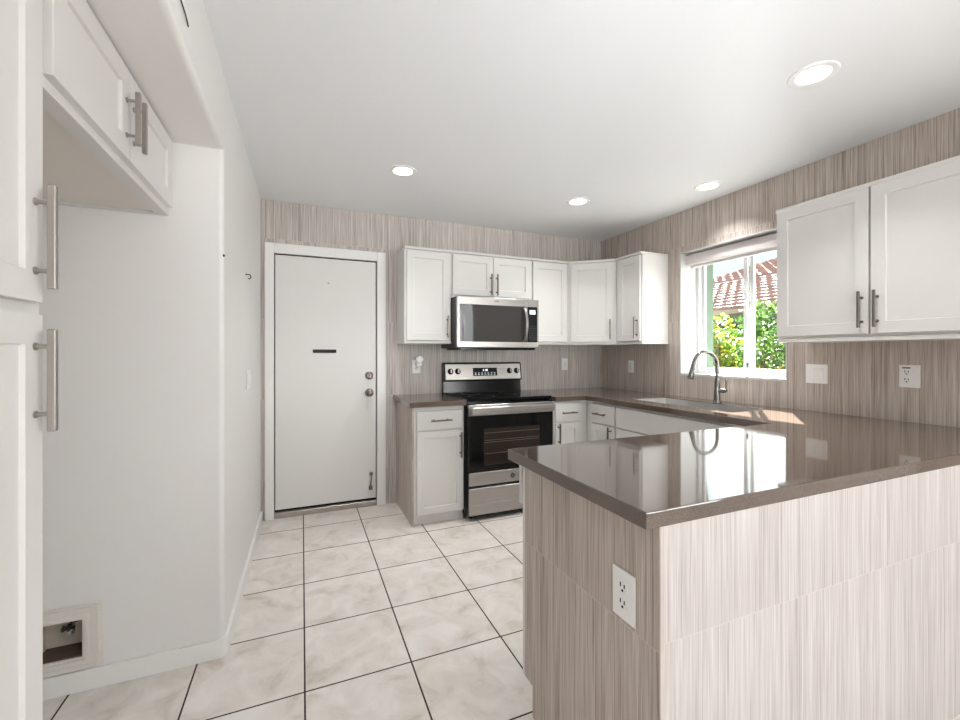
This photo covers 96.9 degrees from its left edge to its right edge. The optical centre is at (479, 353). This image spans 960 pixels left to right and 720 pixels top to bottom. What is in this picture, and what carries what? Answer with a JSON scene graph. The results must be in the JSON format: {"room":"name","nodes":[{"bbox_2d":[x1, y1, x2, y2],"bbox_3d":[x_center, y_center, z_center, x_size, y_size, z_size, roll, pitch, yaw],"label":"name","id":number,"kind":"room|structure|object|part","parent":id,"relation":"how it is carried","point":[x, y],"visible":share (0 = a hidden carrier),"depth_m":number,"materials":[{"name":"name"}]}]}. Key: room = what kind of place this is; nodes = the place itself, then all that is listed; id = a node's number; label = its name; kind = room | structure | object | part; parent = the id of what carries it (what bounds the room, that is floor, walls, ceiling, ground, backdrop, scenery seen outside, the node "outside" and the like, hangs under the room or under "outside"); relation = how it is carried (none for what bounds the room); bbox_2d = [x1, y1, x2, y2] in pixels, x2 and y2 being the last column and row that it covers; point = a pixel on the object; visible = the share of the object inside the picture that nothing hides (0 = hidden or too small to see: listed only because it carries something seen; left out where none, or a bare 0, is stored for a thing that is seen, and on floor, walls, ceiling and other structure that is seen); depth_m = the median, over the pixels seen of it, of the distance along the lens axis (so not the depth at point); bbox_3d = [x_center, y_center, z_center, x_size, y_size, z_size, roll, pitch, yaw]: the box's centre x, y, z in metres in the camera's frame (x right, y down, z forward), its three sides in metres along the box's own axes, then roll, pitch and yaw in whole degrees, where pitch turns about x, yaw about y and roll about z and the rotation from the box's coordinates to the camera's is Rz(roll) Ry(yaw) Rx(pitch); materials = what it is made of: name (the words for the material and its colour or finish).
{"room":"kitchen","nodes":[
{"label":"kitchen","id":0,"kind":"room"},
{"bbox_2d":[39,80,260,663],"bbox_3d":[-1.750,0.049,2.321,0.863,2.419,1.541,0,0,-23],"label":"wall","id":1,"kind":"structure","parent":0,"point":[152,462],"depth_m":1.69,"materials":[{"name":"white paint"}]},
{"bbox_2d":[43,601,102,677],"bbox_3d":[-1.573,1.062,1.606,0.264,0.242,0.110,0,0,-23],"label":"outlet box","id":2,"kind":"object","parent":1,"relation":"attached to","point":[76,631],"visible":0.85,"depth_m":1.60,"materials":[{"name":"white plastic"}]},
{"bbox_3d":[-1.552,1.032,1.608,0.040,0.030,0.038,0,0,-23],"label":"valve handle","id":3,"kind":"part","parent":2,"relation":"part of","materials":[{"name":"black"}]},
{"bbox_2d":[43,511,262,700],"bbox_3d":[-1.737,1.221,2.308,0.878,0.075,1.534,0,0,-23],"label":"baseboard","id":4,"kind":"structure","parent":1,"relation":"attached to","point":[68,683],"depth_m":1.67,"materials":[{"name":"white paint"}]},
{"bbox_2d":[246,369,250,389],"bbox_3d":[-1.358,0.151,2.499,0.009,0.115,0.165,0,0,-23],"label":"light switch","id":5,"kind":"object","parent":1,"relation":"attached to","point":[248,371],"visible":1,"depth_m":2.44,"materials":[{"name":"white plastic"}]},
{"bbox_2d":[86,0,224,149],"bbox_3d":[-1.174,-1.003,0.928,0.850,0.315,1.518,0,0,-23],"label":"wall","id":6,"kind":"structure","parent":0,"point":[176,66],"depth_m":1.29,"materials":[{"name":"white paint"}]},
{"bbox_2d":[180,0,188,26],"bbox_3d":[-0.752,-0.963,1.030,0.006,0.081,0.380,0,0,-23],"label":"wire","id":7,"kind":"object","parent":6,"relation":"attached to","point":[180,0],"visible":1,"depth_m":1.17,"materials":[{"name":"grey"}]},
{"bbox_2d":[261,199,600,519],"bbox_3d":[-0.264,0.074,3.865,3.696,2.469,0.160,0,0,-23],"label":"wall","id":8,"kind":"structure","parent":0,"point":[281,222],"depth_m":3.63,"materials":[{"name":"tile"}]},
{"bbox_2d":[274,254,376,518],"bbox_3d":[-1.210,0.247,3.381,0.769,2.024,0.118,0,0,-23],"label":"door","id":9,"kind":"structure","parent":8,"relation":"in","point":[325,308],"depth_m":3.37,"materials":[{"name":"white paint"}]},
{"bbox_3d":[-0.902,0.324,3.482,0.068,0.068,0.066,0,0,-23],"label":"knob","id":10,"kind":"part","parent":9,"relation":"part of","materials":[{"name":"silver metal"}]},
{"bbox_2d":[265,242,385,520],"bbox_3d":[-1.216,0.211,3.402,0.902,2.096,0.078,0,0,-23],"label":"trim","id":11,"kind":"structure","parent":8,"relation":"attached to","point":[271,248],"depth_m":3.32,"materials":[{"name":"white paint"}]},
{"bbox_2d":[412,360,419,372],"bbox_3d":[-0.548,0.113,3.654,0.070,0.115,0.008,0,0,-23],"label":"wall outlet","id":12,"kind":"object","parent":8,"relation":"attached to","point":[414,369],"visible":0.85,"depth_m":3.65,"materials":[{"name":"white plastic"}]},
{"bbox_2d":[416,356,422,367],"bbox_3d":[-0.519,0.071,3.629,0.066,0.105,0.060,0,0,-23],"label":"air freshener","id":13,"kind":"object","parent":12,"relation":"attached to","point":[419,359],"visible":1,"depth_m":3.61,"materials":[{"name":"white plastic"}]},
{"bbox_2d":[397,246,451,343],"bbox_3d":[-0.459,-0.459,3.512,0.387,0.762,0.338,0,0,-23],"label":"upper cabinet","id":14,"kind":"object","parent":8,"relation":"attached to","point":[423,274],"visible":1,"depth_m":3.40,"materials":[{"name":"white paint"}]},
{"bbox_3d":[-0.469,-0.089,3.535,0.387,0.021,0.288,0,0,-23],"label":"light rail","id":15,"kind":"part","parent":14,"relation":"part of","materials":[{"name":"white paint"}]},
{"bbox_2d":[451,250,531,299],"bbox_3d":[0.064,-0.649,3.731,0.746,0.383,0.338,0,0,-23],"label":"upper cabinet","id":16,"kind":"object","parent":8,"relation":"attached to","point":[473,274],"visible":0.91,"depth_m":3.59,"materials":[{"name":"white paint"}]},
{"bbox_3d":[-0.059,-0.646,3.547,0.361,0.333,0.019,0,0,-23],"label":"door","id":17,"kind":"part","parent":16,"relation":"part of","materials":[{"name":"white paint"}]},
{"bbox_2d":[441,296,538,349],"bbox_3d":[0.092,-0.241,3.666,0.743,0.428,0.474,0,0,-23],"label":"microwave","id":18,"kind":"object","parent":16,"relation":"attached to","point":[477,323],"visible":0.99,"depth_m":3.48,"materials":[{"name":"grey metal"}]},
{"bbox_3d":[0.102,-0.251,3.491,0.628,0.408,0.032,0,0,-23],"label":"door","id":19,"kind":"part","parent":18,"relation":"part of","materials":[{"name":"silver metal"}]},
{"bbox_3d":[0.118,-0.243,3.480,0.604,0.300,0.004,0,0,-23],"label":"door glass","id":20,"kind":"part","parent":18,"relation":"part of","materials":[{"name":"grey glass"}]},
{"bbox_3d":[0.384,-0.242,3.559,0.026,0.282,0.052,0,0,-23],"label":"handle","id":21,"kind":"part","parent":18,"relation":"part of","materials":[{"name":"silver metal"}]},
{"bbox_3d":[0.446,-0.251,3.635,0.112,0.408,0.032,0,0,-23],"label":"control panel","id":22,"kind":"part","parent":18,"relation":"part of","materials":[{"name":"silver metal"}]},
{"bbox_3d":[0.055,-0.468,3.754,0.746,0.021,0.288,0,0,-23],"label":"light rail","id":23,"kind":"part","parent":16,"relation":"part of","materials":[{"name":"white paint"}]},
{"bbox_3d":[0.096,-0.577,3.581,0.014,0.180,0.038,0,0,-23],"label":"handle","id":24,"kind":"part","parent":16,"relation":"part of","materials":[{"name":"silver metal"}]},
{"bbox_3d":[0.147,-0.577,3.602,0.014,0.180,0.038,0,0,-23],"label":"handle","id":25,"kind":"part","parent":16,"relation":"part of","materials":[{"name":"silver metal"}]},
{"bbox_3d":[0.280,-0.646,3.688,0.364,0.333,0.019,0,0,-23],"label":"door","id":26,"kind":"part","parent":16,"relation":"part of","materials":[{"name":"white paint"}]},
{"bbox_2d":[531,258,567,344],"bbox_3d":[0.585,-0.459,3.949,0.380,0.762,0.338,0,0,-23],"label":"upper cabinet","id":27,"kind":"object","parent":8,"relation":"attached to","point":[548,277],"visible":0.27,"depth_m":3.84,"materials":[{"name":"white paint"}]},
{"bbox_3d":[0.575,-0.089,3.972,0.380,0.021,0.288,0,0,-23],"label":"light rail","id":28,"kind":"part","parent":27,"relation":"part of","materials":[{"name":"white paint"}]},
{"bbox_2d":[561,358,567,369],"bbox_3d":[0.842,0.109,4.236,0.070,0.115,0.009,0,0,-23],"label":"wall outlet","id":29,"kind":"object","parent":8,"relation":"attached to","point":[564,361],"visible":1,"depth_m":4.23,"materials":[{"name":"white plastic"}]},
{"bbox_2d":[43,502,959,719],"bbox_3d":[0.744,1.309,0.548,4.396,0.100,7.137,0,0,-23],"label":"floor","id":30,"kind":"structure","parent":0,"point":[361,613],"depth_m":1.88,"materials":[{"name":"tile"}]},
{"bbox_2d":[0,0,57,719],"bbox_3d":[-1.067,0.207,0.495,0.710,2.103,0.537,0,0,-23],"label":"pantry cabinet","id":31,"kind":"object","parent":30,"relation":"on","point":[22,202],"visible":1,"depth_m":0.78,"materials":[{"name":"white paint"}]},
{"bbox_3d":[-0.775,0.533,0.607,0.019,1.216,0.493,0,0,-23],"label":"door","id":32,"kind":"part","parent":31,"relation":"part of","materials":[{"name":"white paint"}]},
{"bbox_3d":[-0.775,-0.465,0.607,0.019,0.732,0.493,0,0,-23],"label":"door","id":33,"kind":"part","parent":31,"relation":"part of","materials":[{"name":"white paint"}]},
{"bbox_3d":[-0.836,0.052,0.819,0.032,0.197,0.014,0,0,-23],"label":"handle","id":34,"kind":"part","parent":31,"relation":"part of","materials":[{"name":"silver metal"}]},
{"bbox_3d":[-0.836,-0.224,0.819,0.032,0.200,0.014,0,0,-23],"label":"handle","id":35,"kind":"part","parent":31,"relation":"part of","materials":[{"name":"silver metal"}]},
{"bbox_2d":[396,401,463,526],"bbox_3d":[-0.404,0.824,3.385,0.399,0.870,0.614,0,0,-23],"label":"base cabinet","id":36,"kind":"object","parent":30,"relation":"on","point":[429,440],"visible":0.96,"depth_m":3.15,"materials":[{"name":"white paint"}]},
{"bbox_3d":[-0.594,0.824,3.338,0.014,0.870,0.556,0,0,-23],"label":"panel","id":37,"kind":"part","parent":36,"relation":"part of","materials":[{"name":"wood"}]},
{"bbox_2d":[393,393,466,407],"bbox_3d":[-0.416,0.369,3.377,0.428,0.038,0.621,0,0,-23],"label":"countertop","id":38,"kind":"structure","parent":36,"relation":"on","point":[432,399],"depth_m":3.17,"materials":[{"name":"stone"}]},
{"bbox_3d":[-0.294,0.492,3.149,0.356,0.139,0.019,0,0,-23],"label":"drawer","id":39,"kind":"part","parent":36,"relation":"part of","materials":[{"name":"white paint"}]},
{"bbox_3d":[-0.294,0.875,3.149,0.356,0.606,0.019,0,0,-23],"label":"door","id":40,"kind":"part","parent":36,"relation":"part of","materials":[{"name":"white paint"}]},
{"bbox_3d":[-0.283,0.492,3.123,0.160,0.014,0.038,0,0,-23],"label":"handle","id":41,"kind":"part","parent":36,"relation":"part of","materials":[{"name":"silver metal"}]},
{"bbox_3d":[-0.141,0.684,3.182,0.014,0.190,0.038,0,0,-23],"label":"handle","id":42,"kind":"part","parent":36,"relation":"part of","materials":[{"name":"silver metal"}]},
{"bbox_2d":[442,362,554,518],"bbox_3d":[0.143,0.669,3.561,0.753,1.177,0.675,0,0,-23],"label":"range","id":43,"kind":"object","parent":30,"relation":"on","point":[503,418],"visible":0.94,"depth_m":3.29,"materials":[{"name":"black metal"}]},
{"bbox_3d":[0.037,0.164,3.815,0.730,0.138,0.031,0,0,-23],"label":"control panel","id":44,"kind":"part","parent":43,"relation":"part of","materials":[{"name":"silver metal"}]},
{"bbox_3d":[0.252,0.943,3.298,0.726,0.097,0.006,0,0,-23],"label":"trim","id":45,"kind":"part","parent":43,"relation":"part of","materials":[{"name":"silver metal"}]},
{"bbox_3d":[0.253,1.113,3.295,0.726,0.202,0.016,0,0,-23],"label":"storage drawer","id":46,"kind":"part","parent":43,"relation":"part of","materials":[{"name":"silver metal"}]},
{"bbox_2d":[446,390,550,401],"bbox_3d":[0.142,0.354,3.558,0.736,0.024,0.519,0,0,-23],"label":"cooktop","id":47,"kind":"object","parent":43,"relation":"in","point":[469,395],"depth_m":3.45,"materials":[{"name":"black glass"}]},
{"bbox_3d":[0.242,0.635,3.320,0.726,0.518,0.050,0,0,-23],"label":"oven door","id":48,"kind":"part","parent":43,"relation":"part of","materials":[{"name":"black glass"}]},
{"bbox_3d":[0.262,0.428,3.274,0.730,0.082,0.054,0,0,-23],"label":"door handle","id":49,"kind":"part","parent":43,"relation":"part of","materials":[{"name":"silver metal"}]},
{"bbox_2d":[552,400,586,444],"bbox_3d":[0.635,0.824,3.780,0.329,0.870,0.688,0,0,-23],"label":"base cabinet","id":50,"kind":"object","parent":30,"relation":"on","point":[569,418],"visible":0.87,"depth_m":3.49,"materials":[{"name":"white paint"}]},
{"bbox_3d":[0.718,0.855,3.494,0.238,0.572,0.019,0,0,-23],"label":"door","id":51,"kind":"part","parent":50,"relation":"part of","materials":[{"name":"white paint"}]},
{"bbox_3d":[0.718,0.484,3.494,0.238,0.150,0.019,0,0,-23],"label":"drawer","id":52,"kind":"part","parent":50,"relation":"part of","materials":[{"name":"white paint"}]},
{"bbox_2d":[587,400,616,440],"bbox_3d":[1.247,0.824,3.522,0.710,0.870,0.371,0,0,-23],"label":"base cabinet","id":53,"kind":"object","parent":30,"relation":"on","point":[601,417],"visible":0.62,"depth_m":3.38,"materials":[{"name":"white paint"}]},
{"bbox_3d":[0.976,0.484,3.370,0.019,0.150,0.276,0,0,-23],"label":"drawer","id":54,"kind":"part","parent":53,"relation":"part of","materials":[{"name":"white paint"}]},
{"bbox_3d":[0.976,0.855,3.370,0.019,0.572,0.276,0,0,-23],"label":"door","id":55,"kind":"part","parent":53,"relation":"part of","materials":[{"name":"white paint"}]},
{"bbox_2d":[617,405,739,437],"bbox_3d":[1.543,0.824,2.814,0.710,0.870,1.160,0,0,-23],"label":"base cabinet","id":56,"kind":"object","parent":30,"relation":"on","point":[631,422],"visible":0.13,"depth_m":2.88,"materials":[{"name":"white paint"}]},
{"bbox_3d":[1.128,0.855,3.008,0.019,0.572,0.454,0,0,-23],"label":"door","id":57,"kind":"part","parent":56,"relation":"part of","materials":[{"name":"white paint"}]},
{"bbox_2d":[519,465,959,719],"bbox_3d":[1.242,0.824,1.695,2.130,0.870,0.728,0,0,-23],"label":"base cabinet","id":58,"kind":"object","parent":30,"relation":"on","point":[843,604],"visible":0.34,"depth_m":1.18,"materials":[{"name":"wood"}]},
{"bbox_3d":[0.352,0.480,1.667,0.438,0.158,0.019,0,0,-23],"label":"drawer","id":59,"kind":"part","parent":58,"relation":"part of","materials":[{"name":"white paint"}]},
{"bbox_3d":[0.287,0.824,1.240,0.012,0.870,0.622,0,0,-23],"label":"panel","id":60,"kind":"part","parent":58,"relation":"part of","materials":[{"name":"wood"}]},
{"bbox_2d":[613,563,635,628],"bbox_3d":[0.354,0.597,1.050,0.008,0.122,0.078,0,0,-23],"label":"wall outlet","id":61,"kind":"object","parent":58,"relation":"attached to","point":[624,583],"visible":1,"depth_m":1.04,"materials":[{"name":"white plastic"}]},
{"bbox_2d":[618,596,627,610],"bbox_3d":[0.352,0.617,1.049,0.003,0.033,0.033,0,0,-23],"label":"receptacle","id":62,"kind":"object","parent":61,"relation":"attached to","point":[622,600],"depth_m":1.05,"materials":[{"name":"white plastic"}]},
{"bbox_2d":[618,580,627,594],"bbox_3d":[0.352,0.577,1.049,0.003,0.033,0.033,0,0,-23],"label":"receptacle","id":63,"kind":"object","parent":61,"relation":"attached to","point":[622,584],"depth_m":1.05,"materials":[{"name":"white plastic"}]},
{"bbox_2d":[508,387,959,529],"bbox_3d":[0.811,0.369,2.672,2.170,0.038,2.868,0,0,-23],"label":"countertop","id":64,"kind":"structure","parent":58,"relation":"on","point":[775,454],"depth_m":1.43,"materials":[{"name":"stone"}]},
{"bbox_2d":[636,398,760,412],"bbox_3d":[1.480,0.463,2.953,0.338,0.217,0.813,0,0,-23],"label":"sink","id":65,"kind":"object","parent":64,"relation":"in","point":[717,407],"visible":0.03,"depth_m":3.08,"materials":[{"name":"silver metal"}]},
{"bbox_2d":[688,350,727,402],"bbox_3d":[1.597,0.164,2.990,0.266,0.372,0.096,0,0,-15],"label":"faucet","id":66,"kind":"object","parent":64,"relation":"on","point":[717,390],"visible":1,"depth_m":3.02,"materials":[{"name":"silver metal"}]},
{"bbox_3d":[1.599,0.081,3.015,0.220,0.207,0.025,0,0,-13],"label":"spout","id":67,"kind":"part","parent":66,"relation":"part of","materials":[{"name":"silver metal"}]},
{"bbox_3d":[1.714,0.232,3.000,0.031,0.096,0.055,0,0,-30],"label":"lever handle","id":68,"kind":"part","parent":66,"relation":"part of","materials":[{"name":"silver metal"}]},
{"bbox_3d":[1.386,0.824,1.369,2.116,0.870,0.012,0,0,-23],"label":"panel","id":69,"kind":"part","parent":58,"relation":"part of","materials":[{"name":"wood"}]},
{"bbox_2d":[203,0,959,240],"bbox_3d":[0.744,-1.220,0.548,4.396,0.120,7.137,0,0,-23],"label":"ceiling","id":70,"kind":"structure","parent":0,"point":[505,113],"depth_m":1.92,"materials":[{"name":"white paint"}]},
{"bbox_2d":[389,165,416,176],"bbox_3d":[-0.490,-1.157,2.705,0.176,0.008,0.176,0,0,-23],"label":"recessed light","id":71,"kind":"object","parent":70,"relation":"in","point":[397,170],"visible":1,"depth_m":2.69,"materials":[{"name":"white plastic"}]},
{"bbox_2d":[566,197,589,205],"bbox_3d":[0.749,-1.157,3.251,0.176,0.008,0.176,0,0,-23],"label":"recessed light","id":72,"kind":"object","parent":70,"relation":"in","point":[578,201],"visible":1,"depth_m":3.24,"materials":[{"name":"white plastic"}]},
{"bbox_2d":[694,181,721,190],"bbox_3d":[1.581,-1.157,2.951,0.176,0.008,0.176,0,0,-23],"label":"recessed light","id":73,"kind":"object","parent":70,"relation":"in","point":[710,185],"visible":1,"depth_m":2.94,"materials":[{"name":"white"}]},
{"bbox_2d":[787,60,840,87],"bbox_3d":[1.387,-1.157,1.771,0.176,0.008,0.176,0,0,-23],"label":"recessed light","id":74,"kind":"object","parent":70,"relation":"in","point":[816,73],"visible":1,"depth_m":1.76,"materials":[{"name":"white plastic"}]},
{"bbox_2d":[601,108,959,426],"bbox_3d":[1.993,0.049,2.941,0.215,2.419,3.287,0,0,-23],"label":"wall","id":75,"kind":"structure","parent":0,"point":[863,377],"depth_m":2.58,"materials":[{"name":"wood"}]},
{"bbox_2d":[566,259,616,345],"bbox_3d":[1.087,-0.459,4.033,0.612,0.762,0.571,0,0,-23],"label":"upper cabinet","id":76,"kind":"object","parent":75,"relation":"attached to","point":[591,284],"visible":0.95,"depth_m":3.84,"materials":[{"name":"white paint"}]},
{"bbox_3d":[1.085,-0.089,4.037,0.612,0.021,0.560,0,0,-23],"label":"light rail","id":77,"kind":"part","parent":76,"relation":"part of","materials":[{"name":"white paint"}]},
{"bbox_3d":[1.151,-0.213,3.768,0.015,0.180,0.037,0,0,18],"label":"handle","id":78,"kind":"part","parent":76,"relation":"part of","materials":[{"name":"silver metal"}]},
{"bbox_2d":[628,360,633,372],"bbox_3d":[1.423,0.124,4.012,0.009,0.115,0.070,0,0,-23],"label":"wall outlet","id":79,"kind":"object","parent":75,"relation":"attached to","point":[630,362],"visible":1,"depth_m":4.00,"materials":[{"name":"white plastic"}]},
{"bbox_2d":[615,251,667,344],"bbox_3d":[1.380,-0.459,3.685,0.338,0.762,0.313,0,0,-23],"label":"upper cabinet","id":80,"kind":"object","parent":75,"relation":"attached to","point":[642,276],"visible":1,"depth_m":3.57,"materials":[{"name":"white paint"}]},
{"bbox_3d":[1.272,-0.458,3.628,0.019,0.708,0.264,0,0,-23],"label":"door","id":81,"kind":"part","parent":80,"relation":"part of","materials":[{"name":"white paint"}]},
{"bbox_3d":[1.285,-0.213,3.523,0.038,0.180,0.014,0,0,-23],"label":"handle","id":82,"kind":"part","parent":80,"relation":"part of","materials":[{"name":"silver metal"}]},
{"bbox_3d":[1.403,-0.089,3.695,0.288,0.021,0.313,0,0,-23],"label":"light rail","id":83,"kind":"part","parent":80,"relation":"part of","materials":[{"name":"white paint"}]},
{"bbox_2d":[680,227,786,381],"bbox_3d":[1.884,-0.322,3.142,0.181,1.008,0.834,0,0,-23],"label":"trim","id":84,"kind":"structure","parent":75,"relation":"attached to","point":[688,276],"depth_m":3.50,"materials":[{"name":"white paint"}]},
{"bbox_2d":[697,255,784,376],"bbox_3d":[1.994,-0.322,3.188,0.062,1.008,0.834,0,0,-23],"label":"window","id":85,"kind":"structure","parent":75,"relation":"in","point":[701,271],"depth_m":3.17,"materials":[{"name":"white plastic"}]},
{"bbox_3d":[1.944,-0.326,3.345,0.022,0.936,0.441,0,0,-23],"label":"sash","id":86,"kind":"part","parent":85,"relation":"part of","materials":[{"name":"white plastic"}]},
{"bbox_2d":[686,233,776,268],"bbox_3d":[1.889,-0.750,3.144,0.090,0.107,0.810,0,0,-23],"label":"roller blind","id":87,"kind":"object","parent":85,"relation":"attached to","point":[768,243],"visible":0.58,"depth_m":3.11,"materials":[{"name":"grey fabric"}]},
{"bbox_3d":[1.889,-0.707,3.144,0.020,0.022,0.774,0,0,-23],"label":"rail","id":88,"kind":"part","parent":87,"relation":"part of","materials":[{"name":"white plastic"}]},
{"bbox_3d":[2.057,-0.326,3.007,0.022,0.936,0.389,0,0,-23],"label":"sash","id":89,"kind":"part","parent":85,"relation":"part of","materials":[{"name":"white plastic"}]},
{"bbox_2d":[806,364,827,383],"bbox_3d":[2.028,0.124,2.565,0.009,0.115,0.118,0,0,-23],"label":"light switch","id":90,"kind":"object","parent":75,"relation":"attached to","point":[815,373],"visible":1,"depth_m":2.56,"materials":[{"name":"white plastic"}]},
{"bbox_2d":[776,155,959,342],"bbox_3d":[2.030,-0.450,2.132,0.338,0.774,0.899,0,0,-23],"label":"upper cabinet","id":91,"kind":"object","parent":75,"relation":"attached to","point":[878,260],"visible":1,"depth_m":2.05,"materials":[{"name":"white paint"}]},
{"bbox_3d":[1.830,-0.458,2.293,0.019,0.722,0.437,0,0,-23],"label":"door","id":92,"kind":"part","parent":91,"relation":"part of","materials":[{"name":"white paint"}]},
{"bbox_3d":[1.878,-0.216,2.105,0.038,0.180,0.014,0,0,-23],"label":"handle","id":93,"kind":"part","parent":91,"relation":"part of","materials":[{"name":"silver metal"}]},
{"bbox_3d":[2.054,-0.074,2.142,0.288,0.021,0.899,0,0,-23],"label":"light rail","id":94,"kind":"part","parent":91,"relation":"part of","materials":[{"name":"white paint"}]},
{"bbox_3d":[1.902,-0.216,2.048,0.038,0.180,0.014,0,0,-23],"label":"handle","id":95,"kind":"part","parent":91,"relation":"part of","materials":[{"name":"silver metal"}]},
{"bbox_3d":[2.003,-0.458,1.880,0.019,0.722,0.441,0,0,-23],"label":"door","id":96,"kind":"part","parent":91,"relation":"part of","materials":[{"name":"white paint"}]},
{"bbox_2d":[899,365,920,387],"bbox_3d":[2.193,0.118,2.172,0.008,0.115,0.082,0,0,-23],"label":"wall outlet","id":97,"kind":"object","parent":75,"relation":"attached to","point":[909,375],"visible":1,"depth_m":2.17,"materials":[{"name":"white plastic"}]},
{"bbox_2d":[903,377,910,382],"bbox_3d":[2.187,0.138,2.180,0.003,0.033,0.033,0,0,-23],"label":"receptacle","id":98,"kind":"object","parent":97,"relation":"attached to","point":[905,379],"depth_m":2.18,"materials":[{"name":"white plastic"}]},
{"bbox_2d":[903,369,910,375],"bbox_3d":[2.187,0.098,2.180,0.003,0.033,0.033,0,0,-23],"label":"receptacle","id":99,"kind":"object","parent":97,"relation":"attached to","point":[906,372],"depth_m":2.18,"materials":[{"name":"white plastic"}]},
{"bbox_3d":[-1.929,0.049,1.435,0.150,2.419,3.037,0,0,-23],"label":"wall","id":100,"kind":"structure","parent":0,"visible":0},
{"bbox_2d":[43,0,171,215],"bbox_3d":[-1.345,-0.696,1.163,0.711,0.297,0.906,0,0,-23],"label":"upper cabinet","id":101,"kind":"object","parent":100,"relation":"attached to","point":[105,147],"visible":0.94,"depth_m":1.17,"materials":[{"name":"white paint"}]},
{"bbox_3d":[-0.966,-0.702,1.064,0.019,0.262,0.420,0,0,-23],"label":"door","id":102,"kind":"part","parent":101,"relation":"part of","materials":[{"name":"white paint"}]},
{"bbox_3d":[-1.391,-0.566,1.144,0.614,0.019,0.868,0,0,-23],"label":"panel","id":103,"kind":"part","parent":101,"relation":"part of","materials":[{"name":"beige wood"}]},
{"bbox_3d":[-1.370,-0.561,1.152,0.658,0.028,0.906,0,0,-23],"label":"rail","id":104,"kind":"part","parent":101,"relation":"part of","materials":[{"name":"white paint"}]},
{"bbox_3d":[-1.012,-0.686,1.244,0.034,0.155,0.014,0,0,-23],"label":"handle","id":105,"kind":"part","parent":101,"relation":"part of","materials":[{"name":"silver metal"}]},
{"bbox_3d":[-1.034,-0.686,1.296,0.034,0.155,0.014,0,0,-23],"label":"handle","id":106,"kind":"part","parent":101,"relation":"part of","materials":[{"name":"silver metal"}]},
{"bbox_3d":[-1.134,-0.702,1.465,0.019,0.262,0.441,0,0,-23],"label":"door","id":107,"kind":"part","parent":101,"relation":"part of","materials":[{"name":"white paint"}]},
{"label":"outside","id":108,"kind":"structure","parent":0,"visible":0},
{"bbox_3d":[14.858,1.369,20.309,36.909,0.180,34.000,0,0,-23],"label":"ground","id":109,"kind":"structure","parent":108,"visible":0},
{"bbox_2d":[706,264,712,366],"bbox_3d":[1.918,0.039,3.811,0.180,2.479,0.250,0,0,-23],"label":"patio column","id":110,"kind":"structure","parent":109,"relation":"on","point":[709,268],"depth_m":3.71,"materials":[{"name":"green paint"}]},
{"bbox_2d":[713,313,749,367],"bbox_3d":[3.253,0.374,5.832,0.824,1.814,0.783,0,0,-23],"label":"flowering bush","id":111,"kind":"object","parent":109,"relation":"on","point":[720,349],"visible":0.44,"depth_m":5.59,"materials":[{"name":"green plant"}]},
{"bbox_2d":[713,257,780,359],"bbox_3d":[8.538,-0.957,10.619,6.050,4.471,13.000,0,0,-23],"label":"house","id":112,"kind":"structure","parent":109,"relation":"on","point":[728,297],"depth_m":10.94,"materials":[{"name":"beige paint"}]},
{"bbox_2d":[713,313,784,357],"bbox_3d":[5.309,0.222,8.665,1.086,2.134,3.241,0,0,-23],"label":"tree","id":113,"kind":"object","parent":109,"relation":"on","point":[719,324],"visible":0.07,"depth_m":8.60,"materials":[{"name":"green plant"}]},
{"bbox_2d":[732,300,784,369],"bbox_3d":[3.466,0.318,4.950,0.907,1.926,0.742,0,0,4],"label":"bush","id":114,"kind":"object","parent":109,"relation":"on","point":[768,341],"visible":0.28,"depth_m":4.91,"materials":[{"name":"green plant"}]}
]}

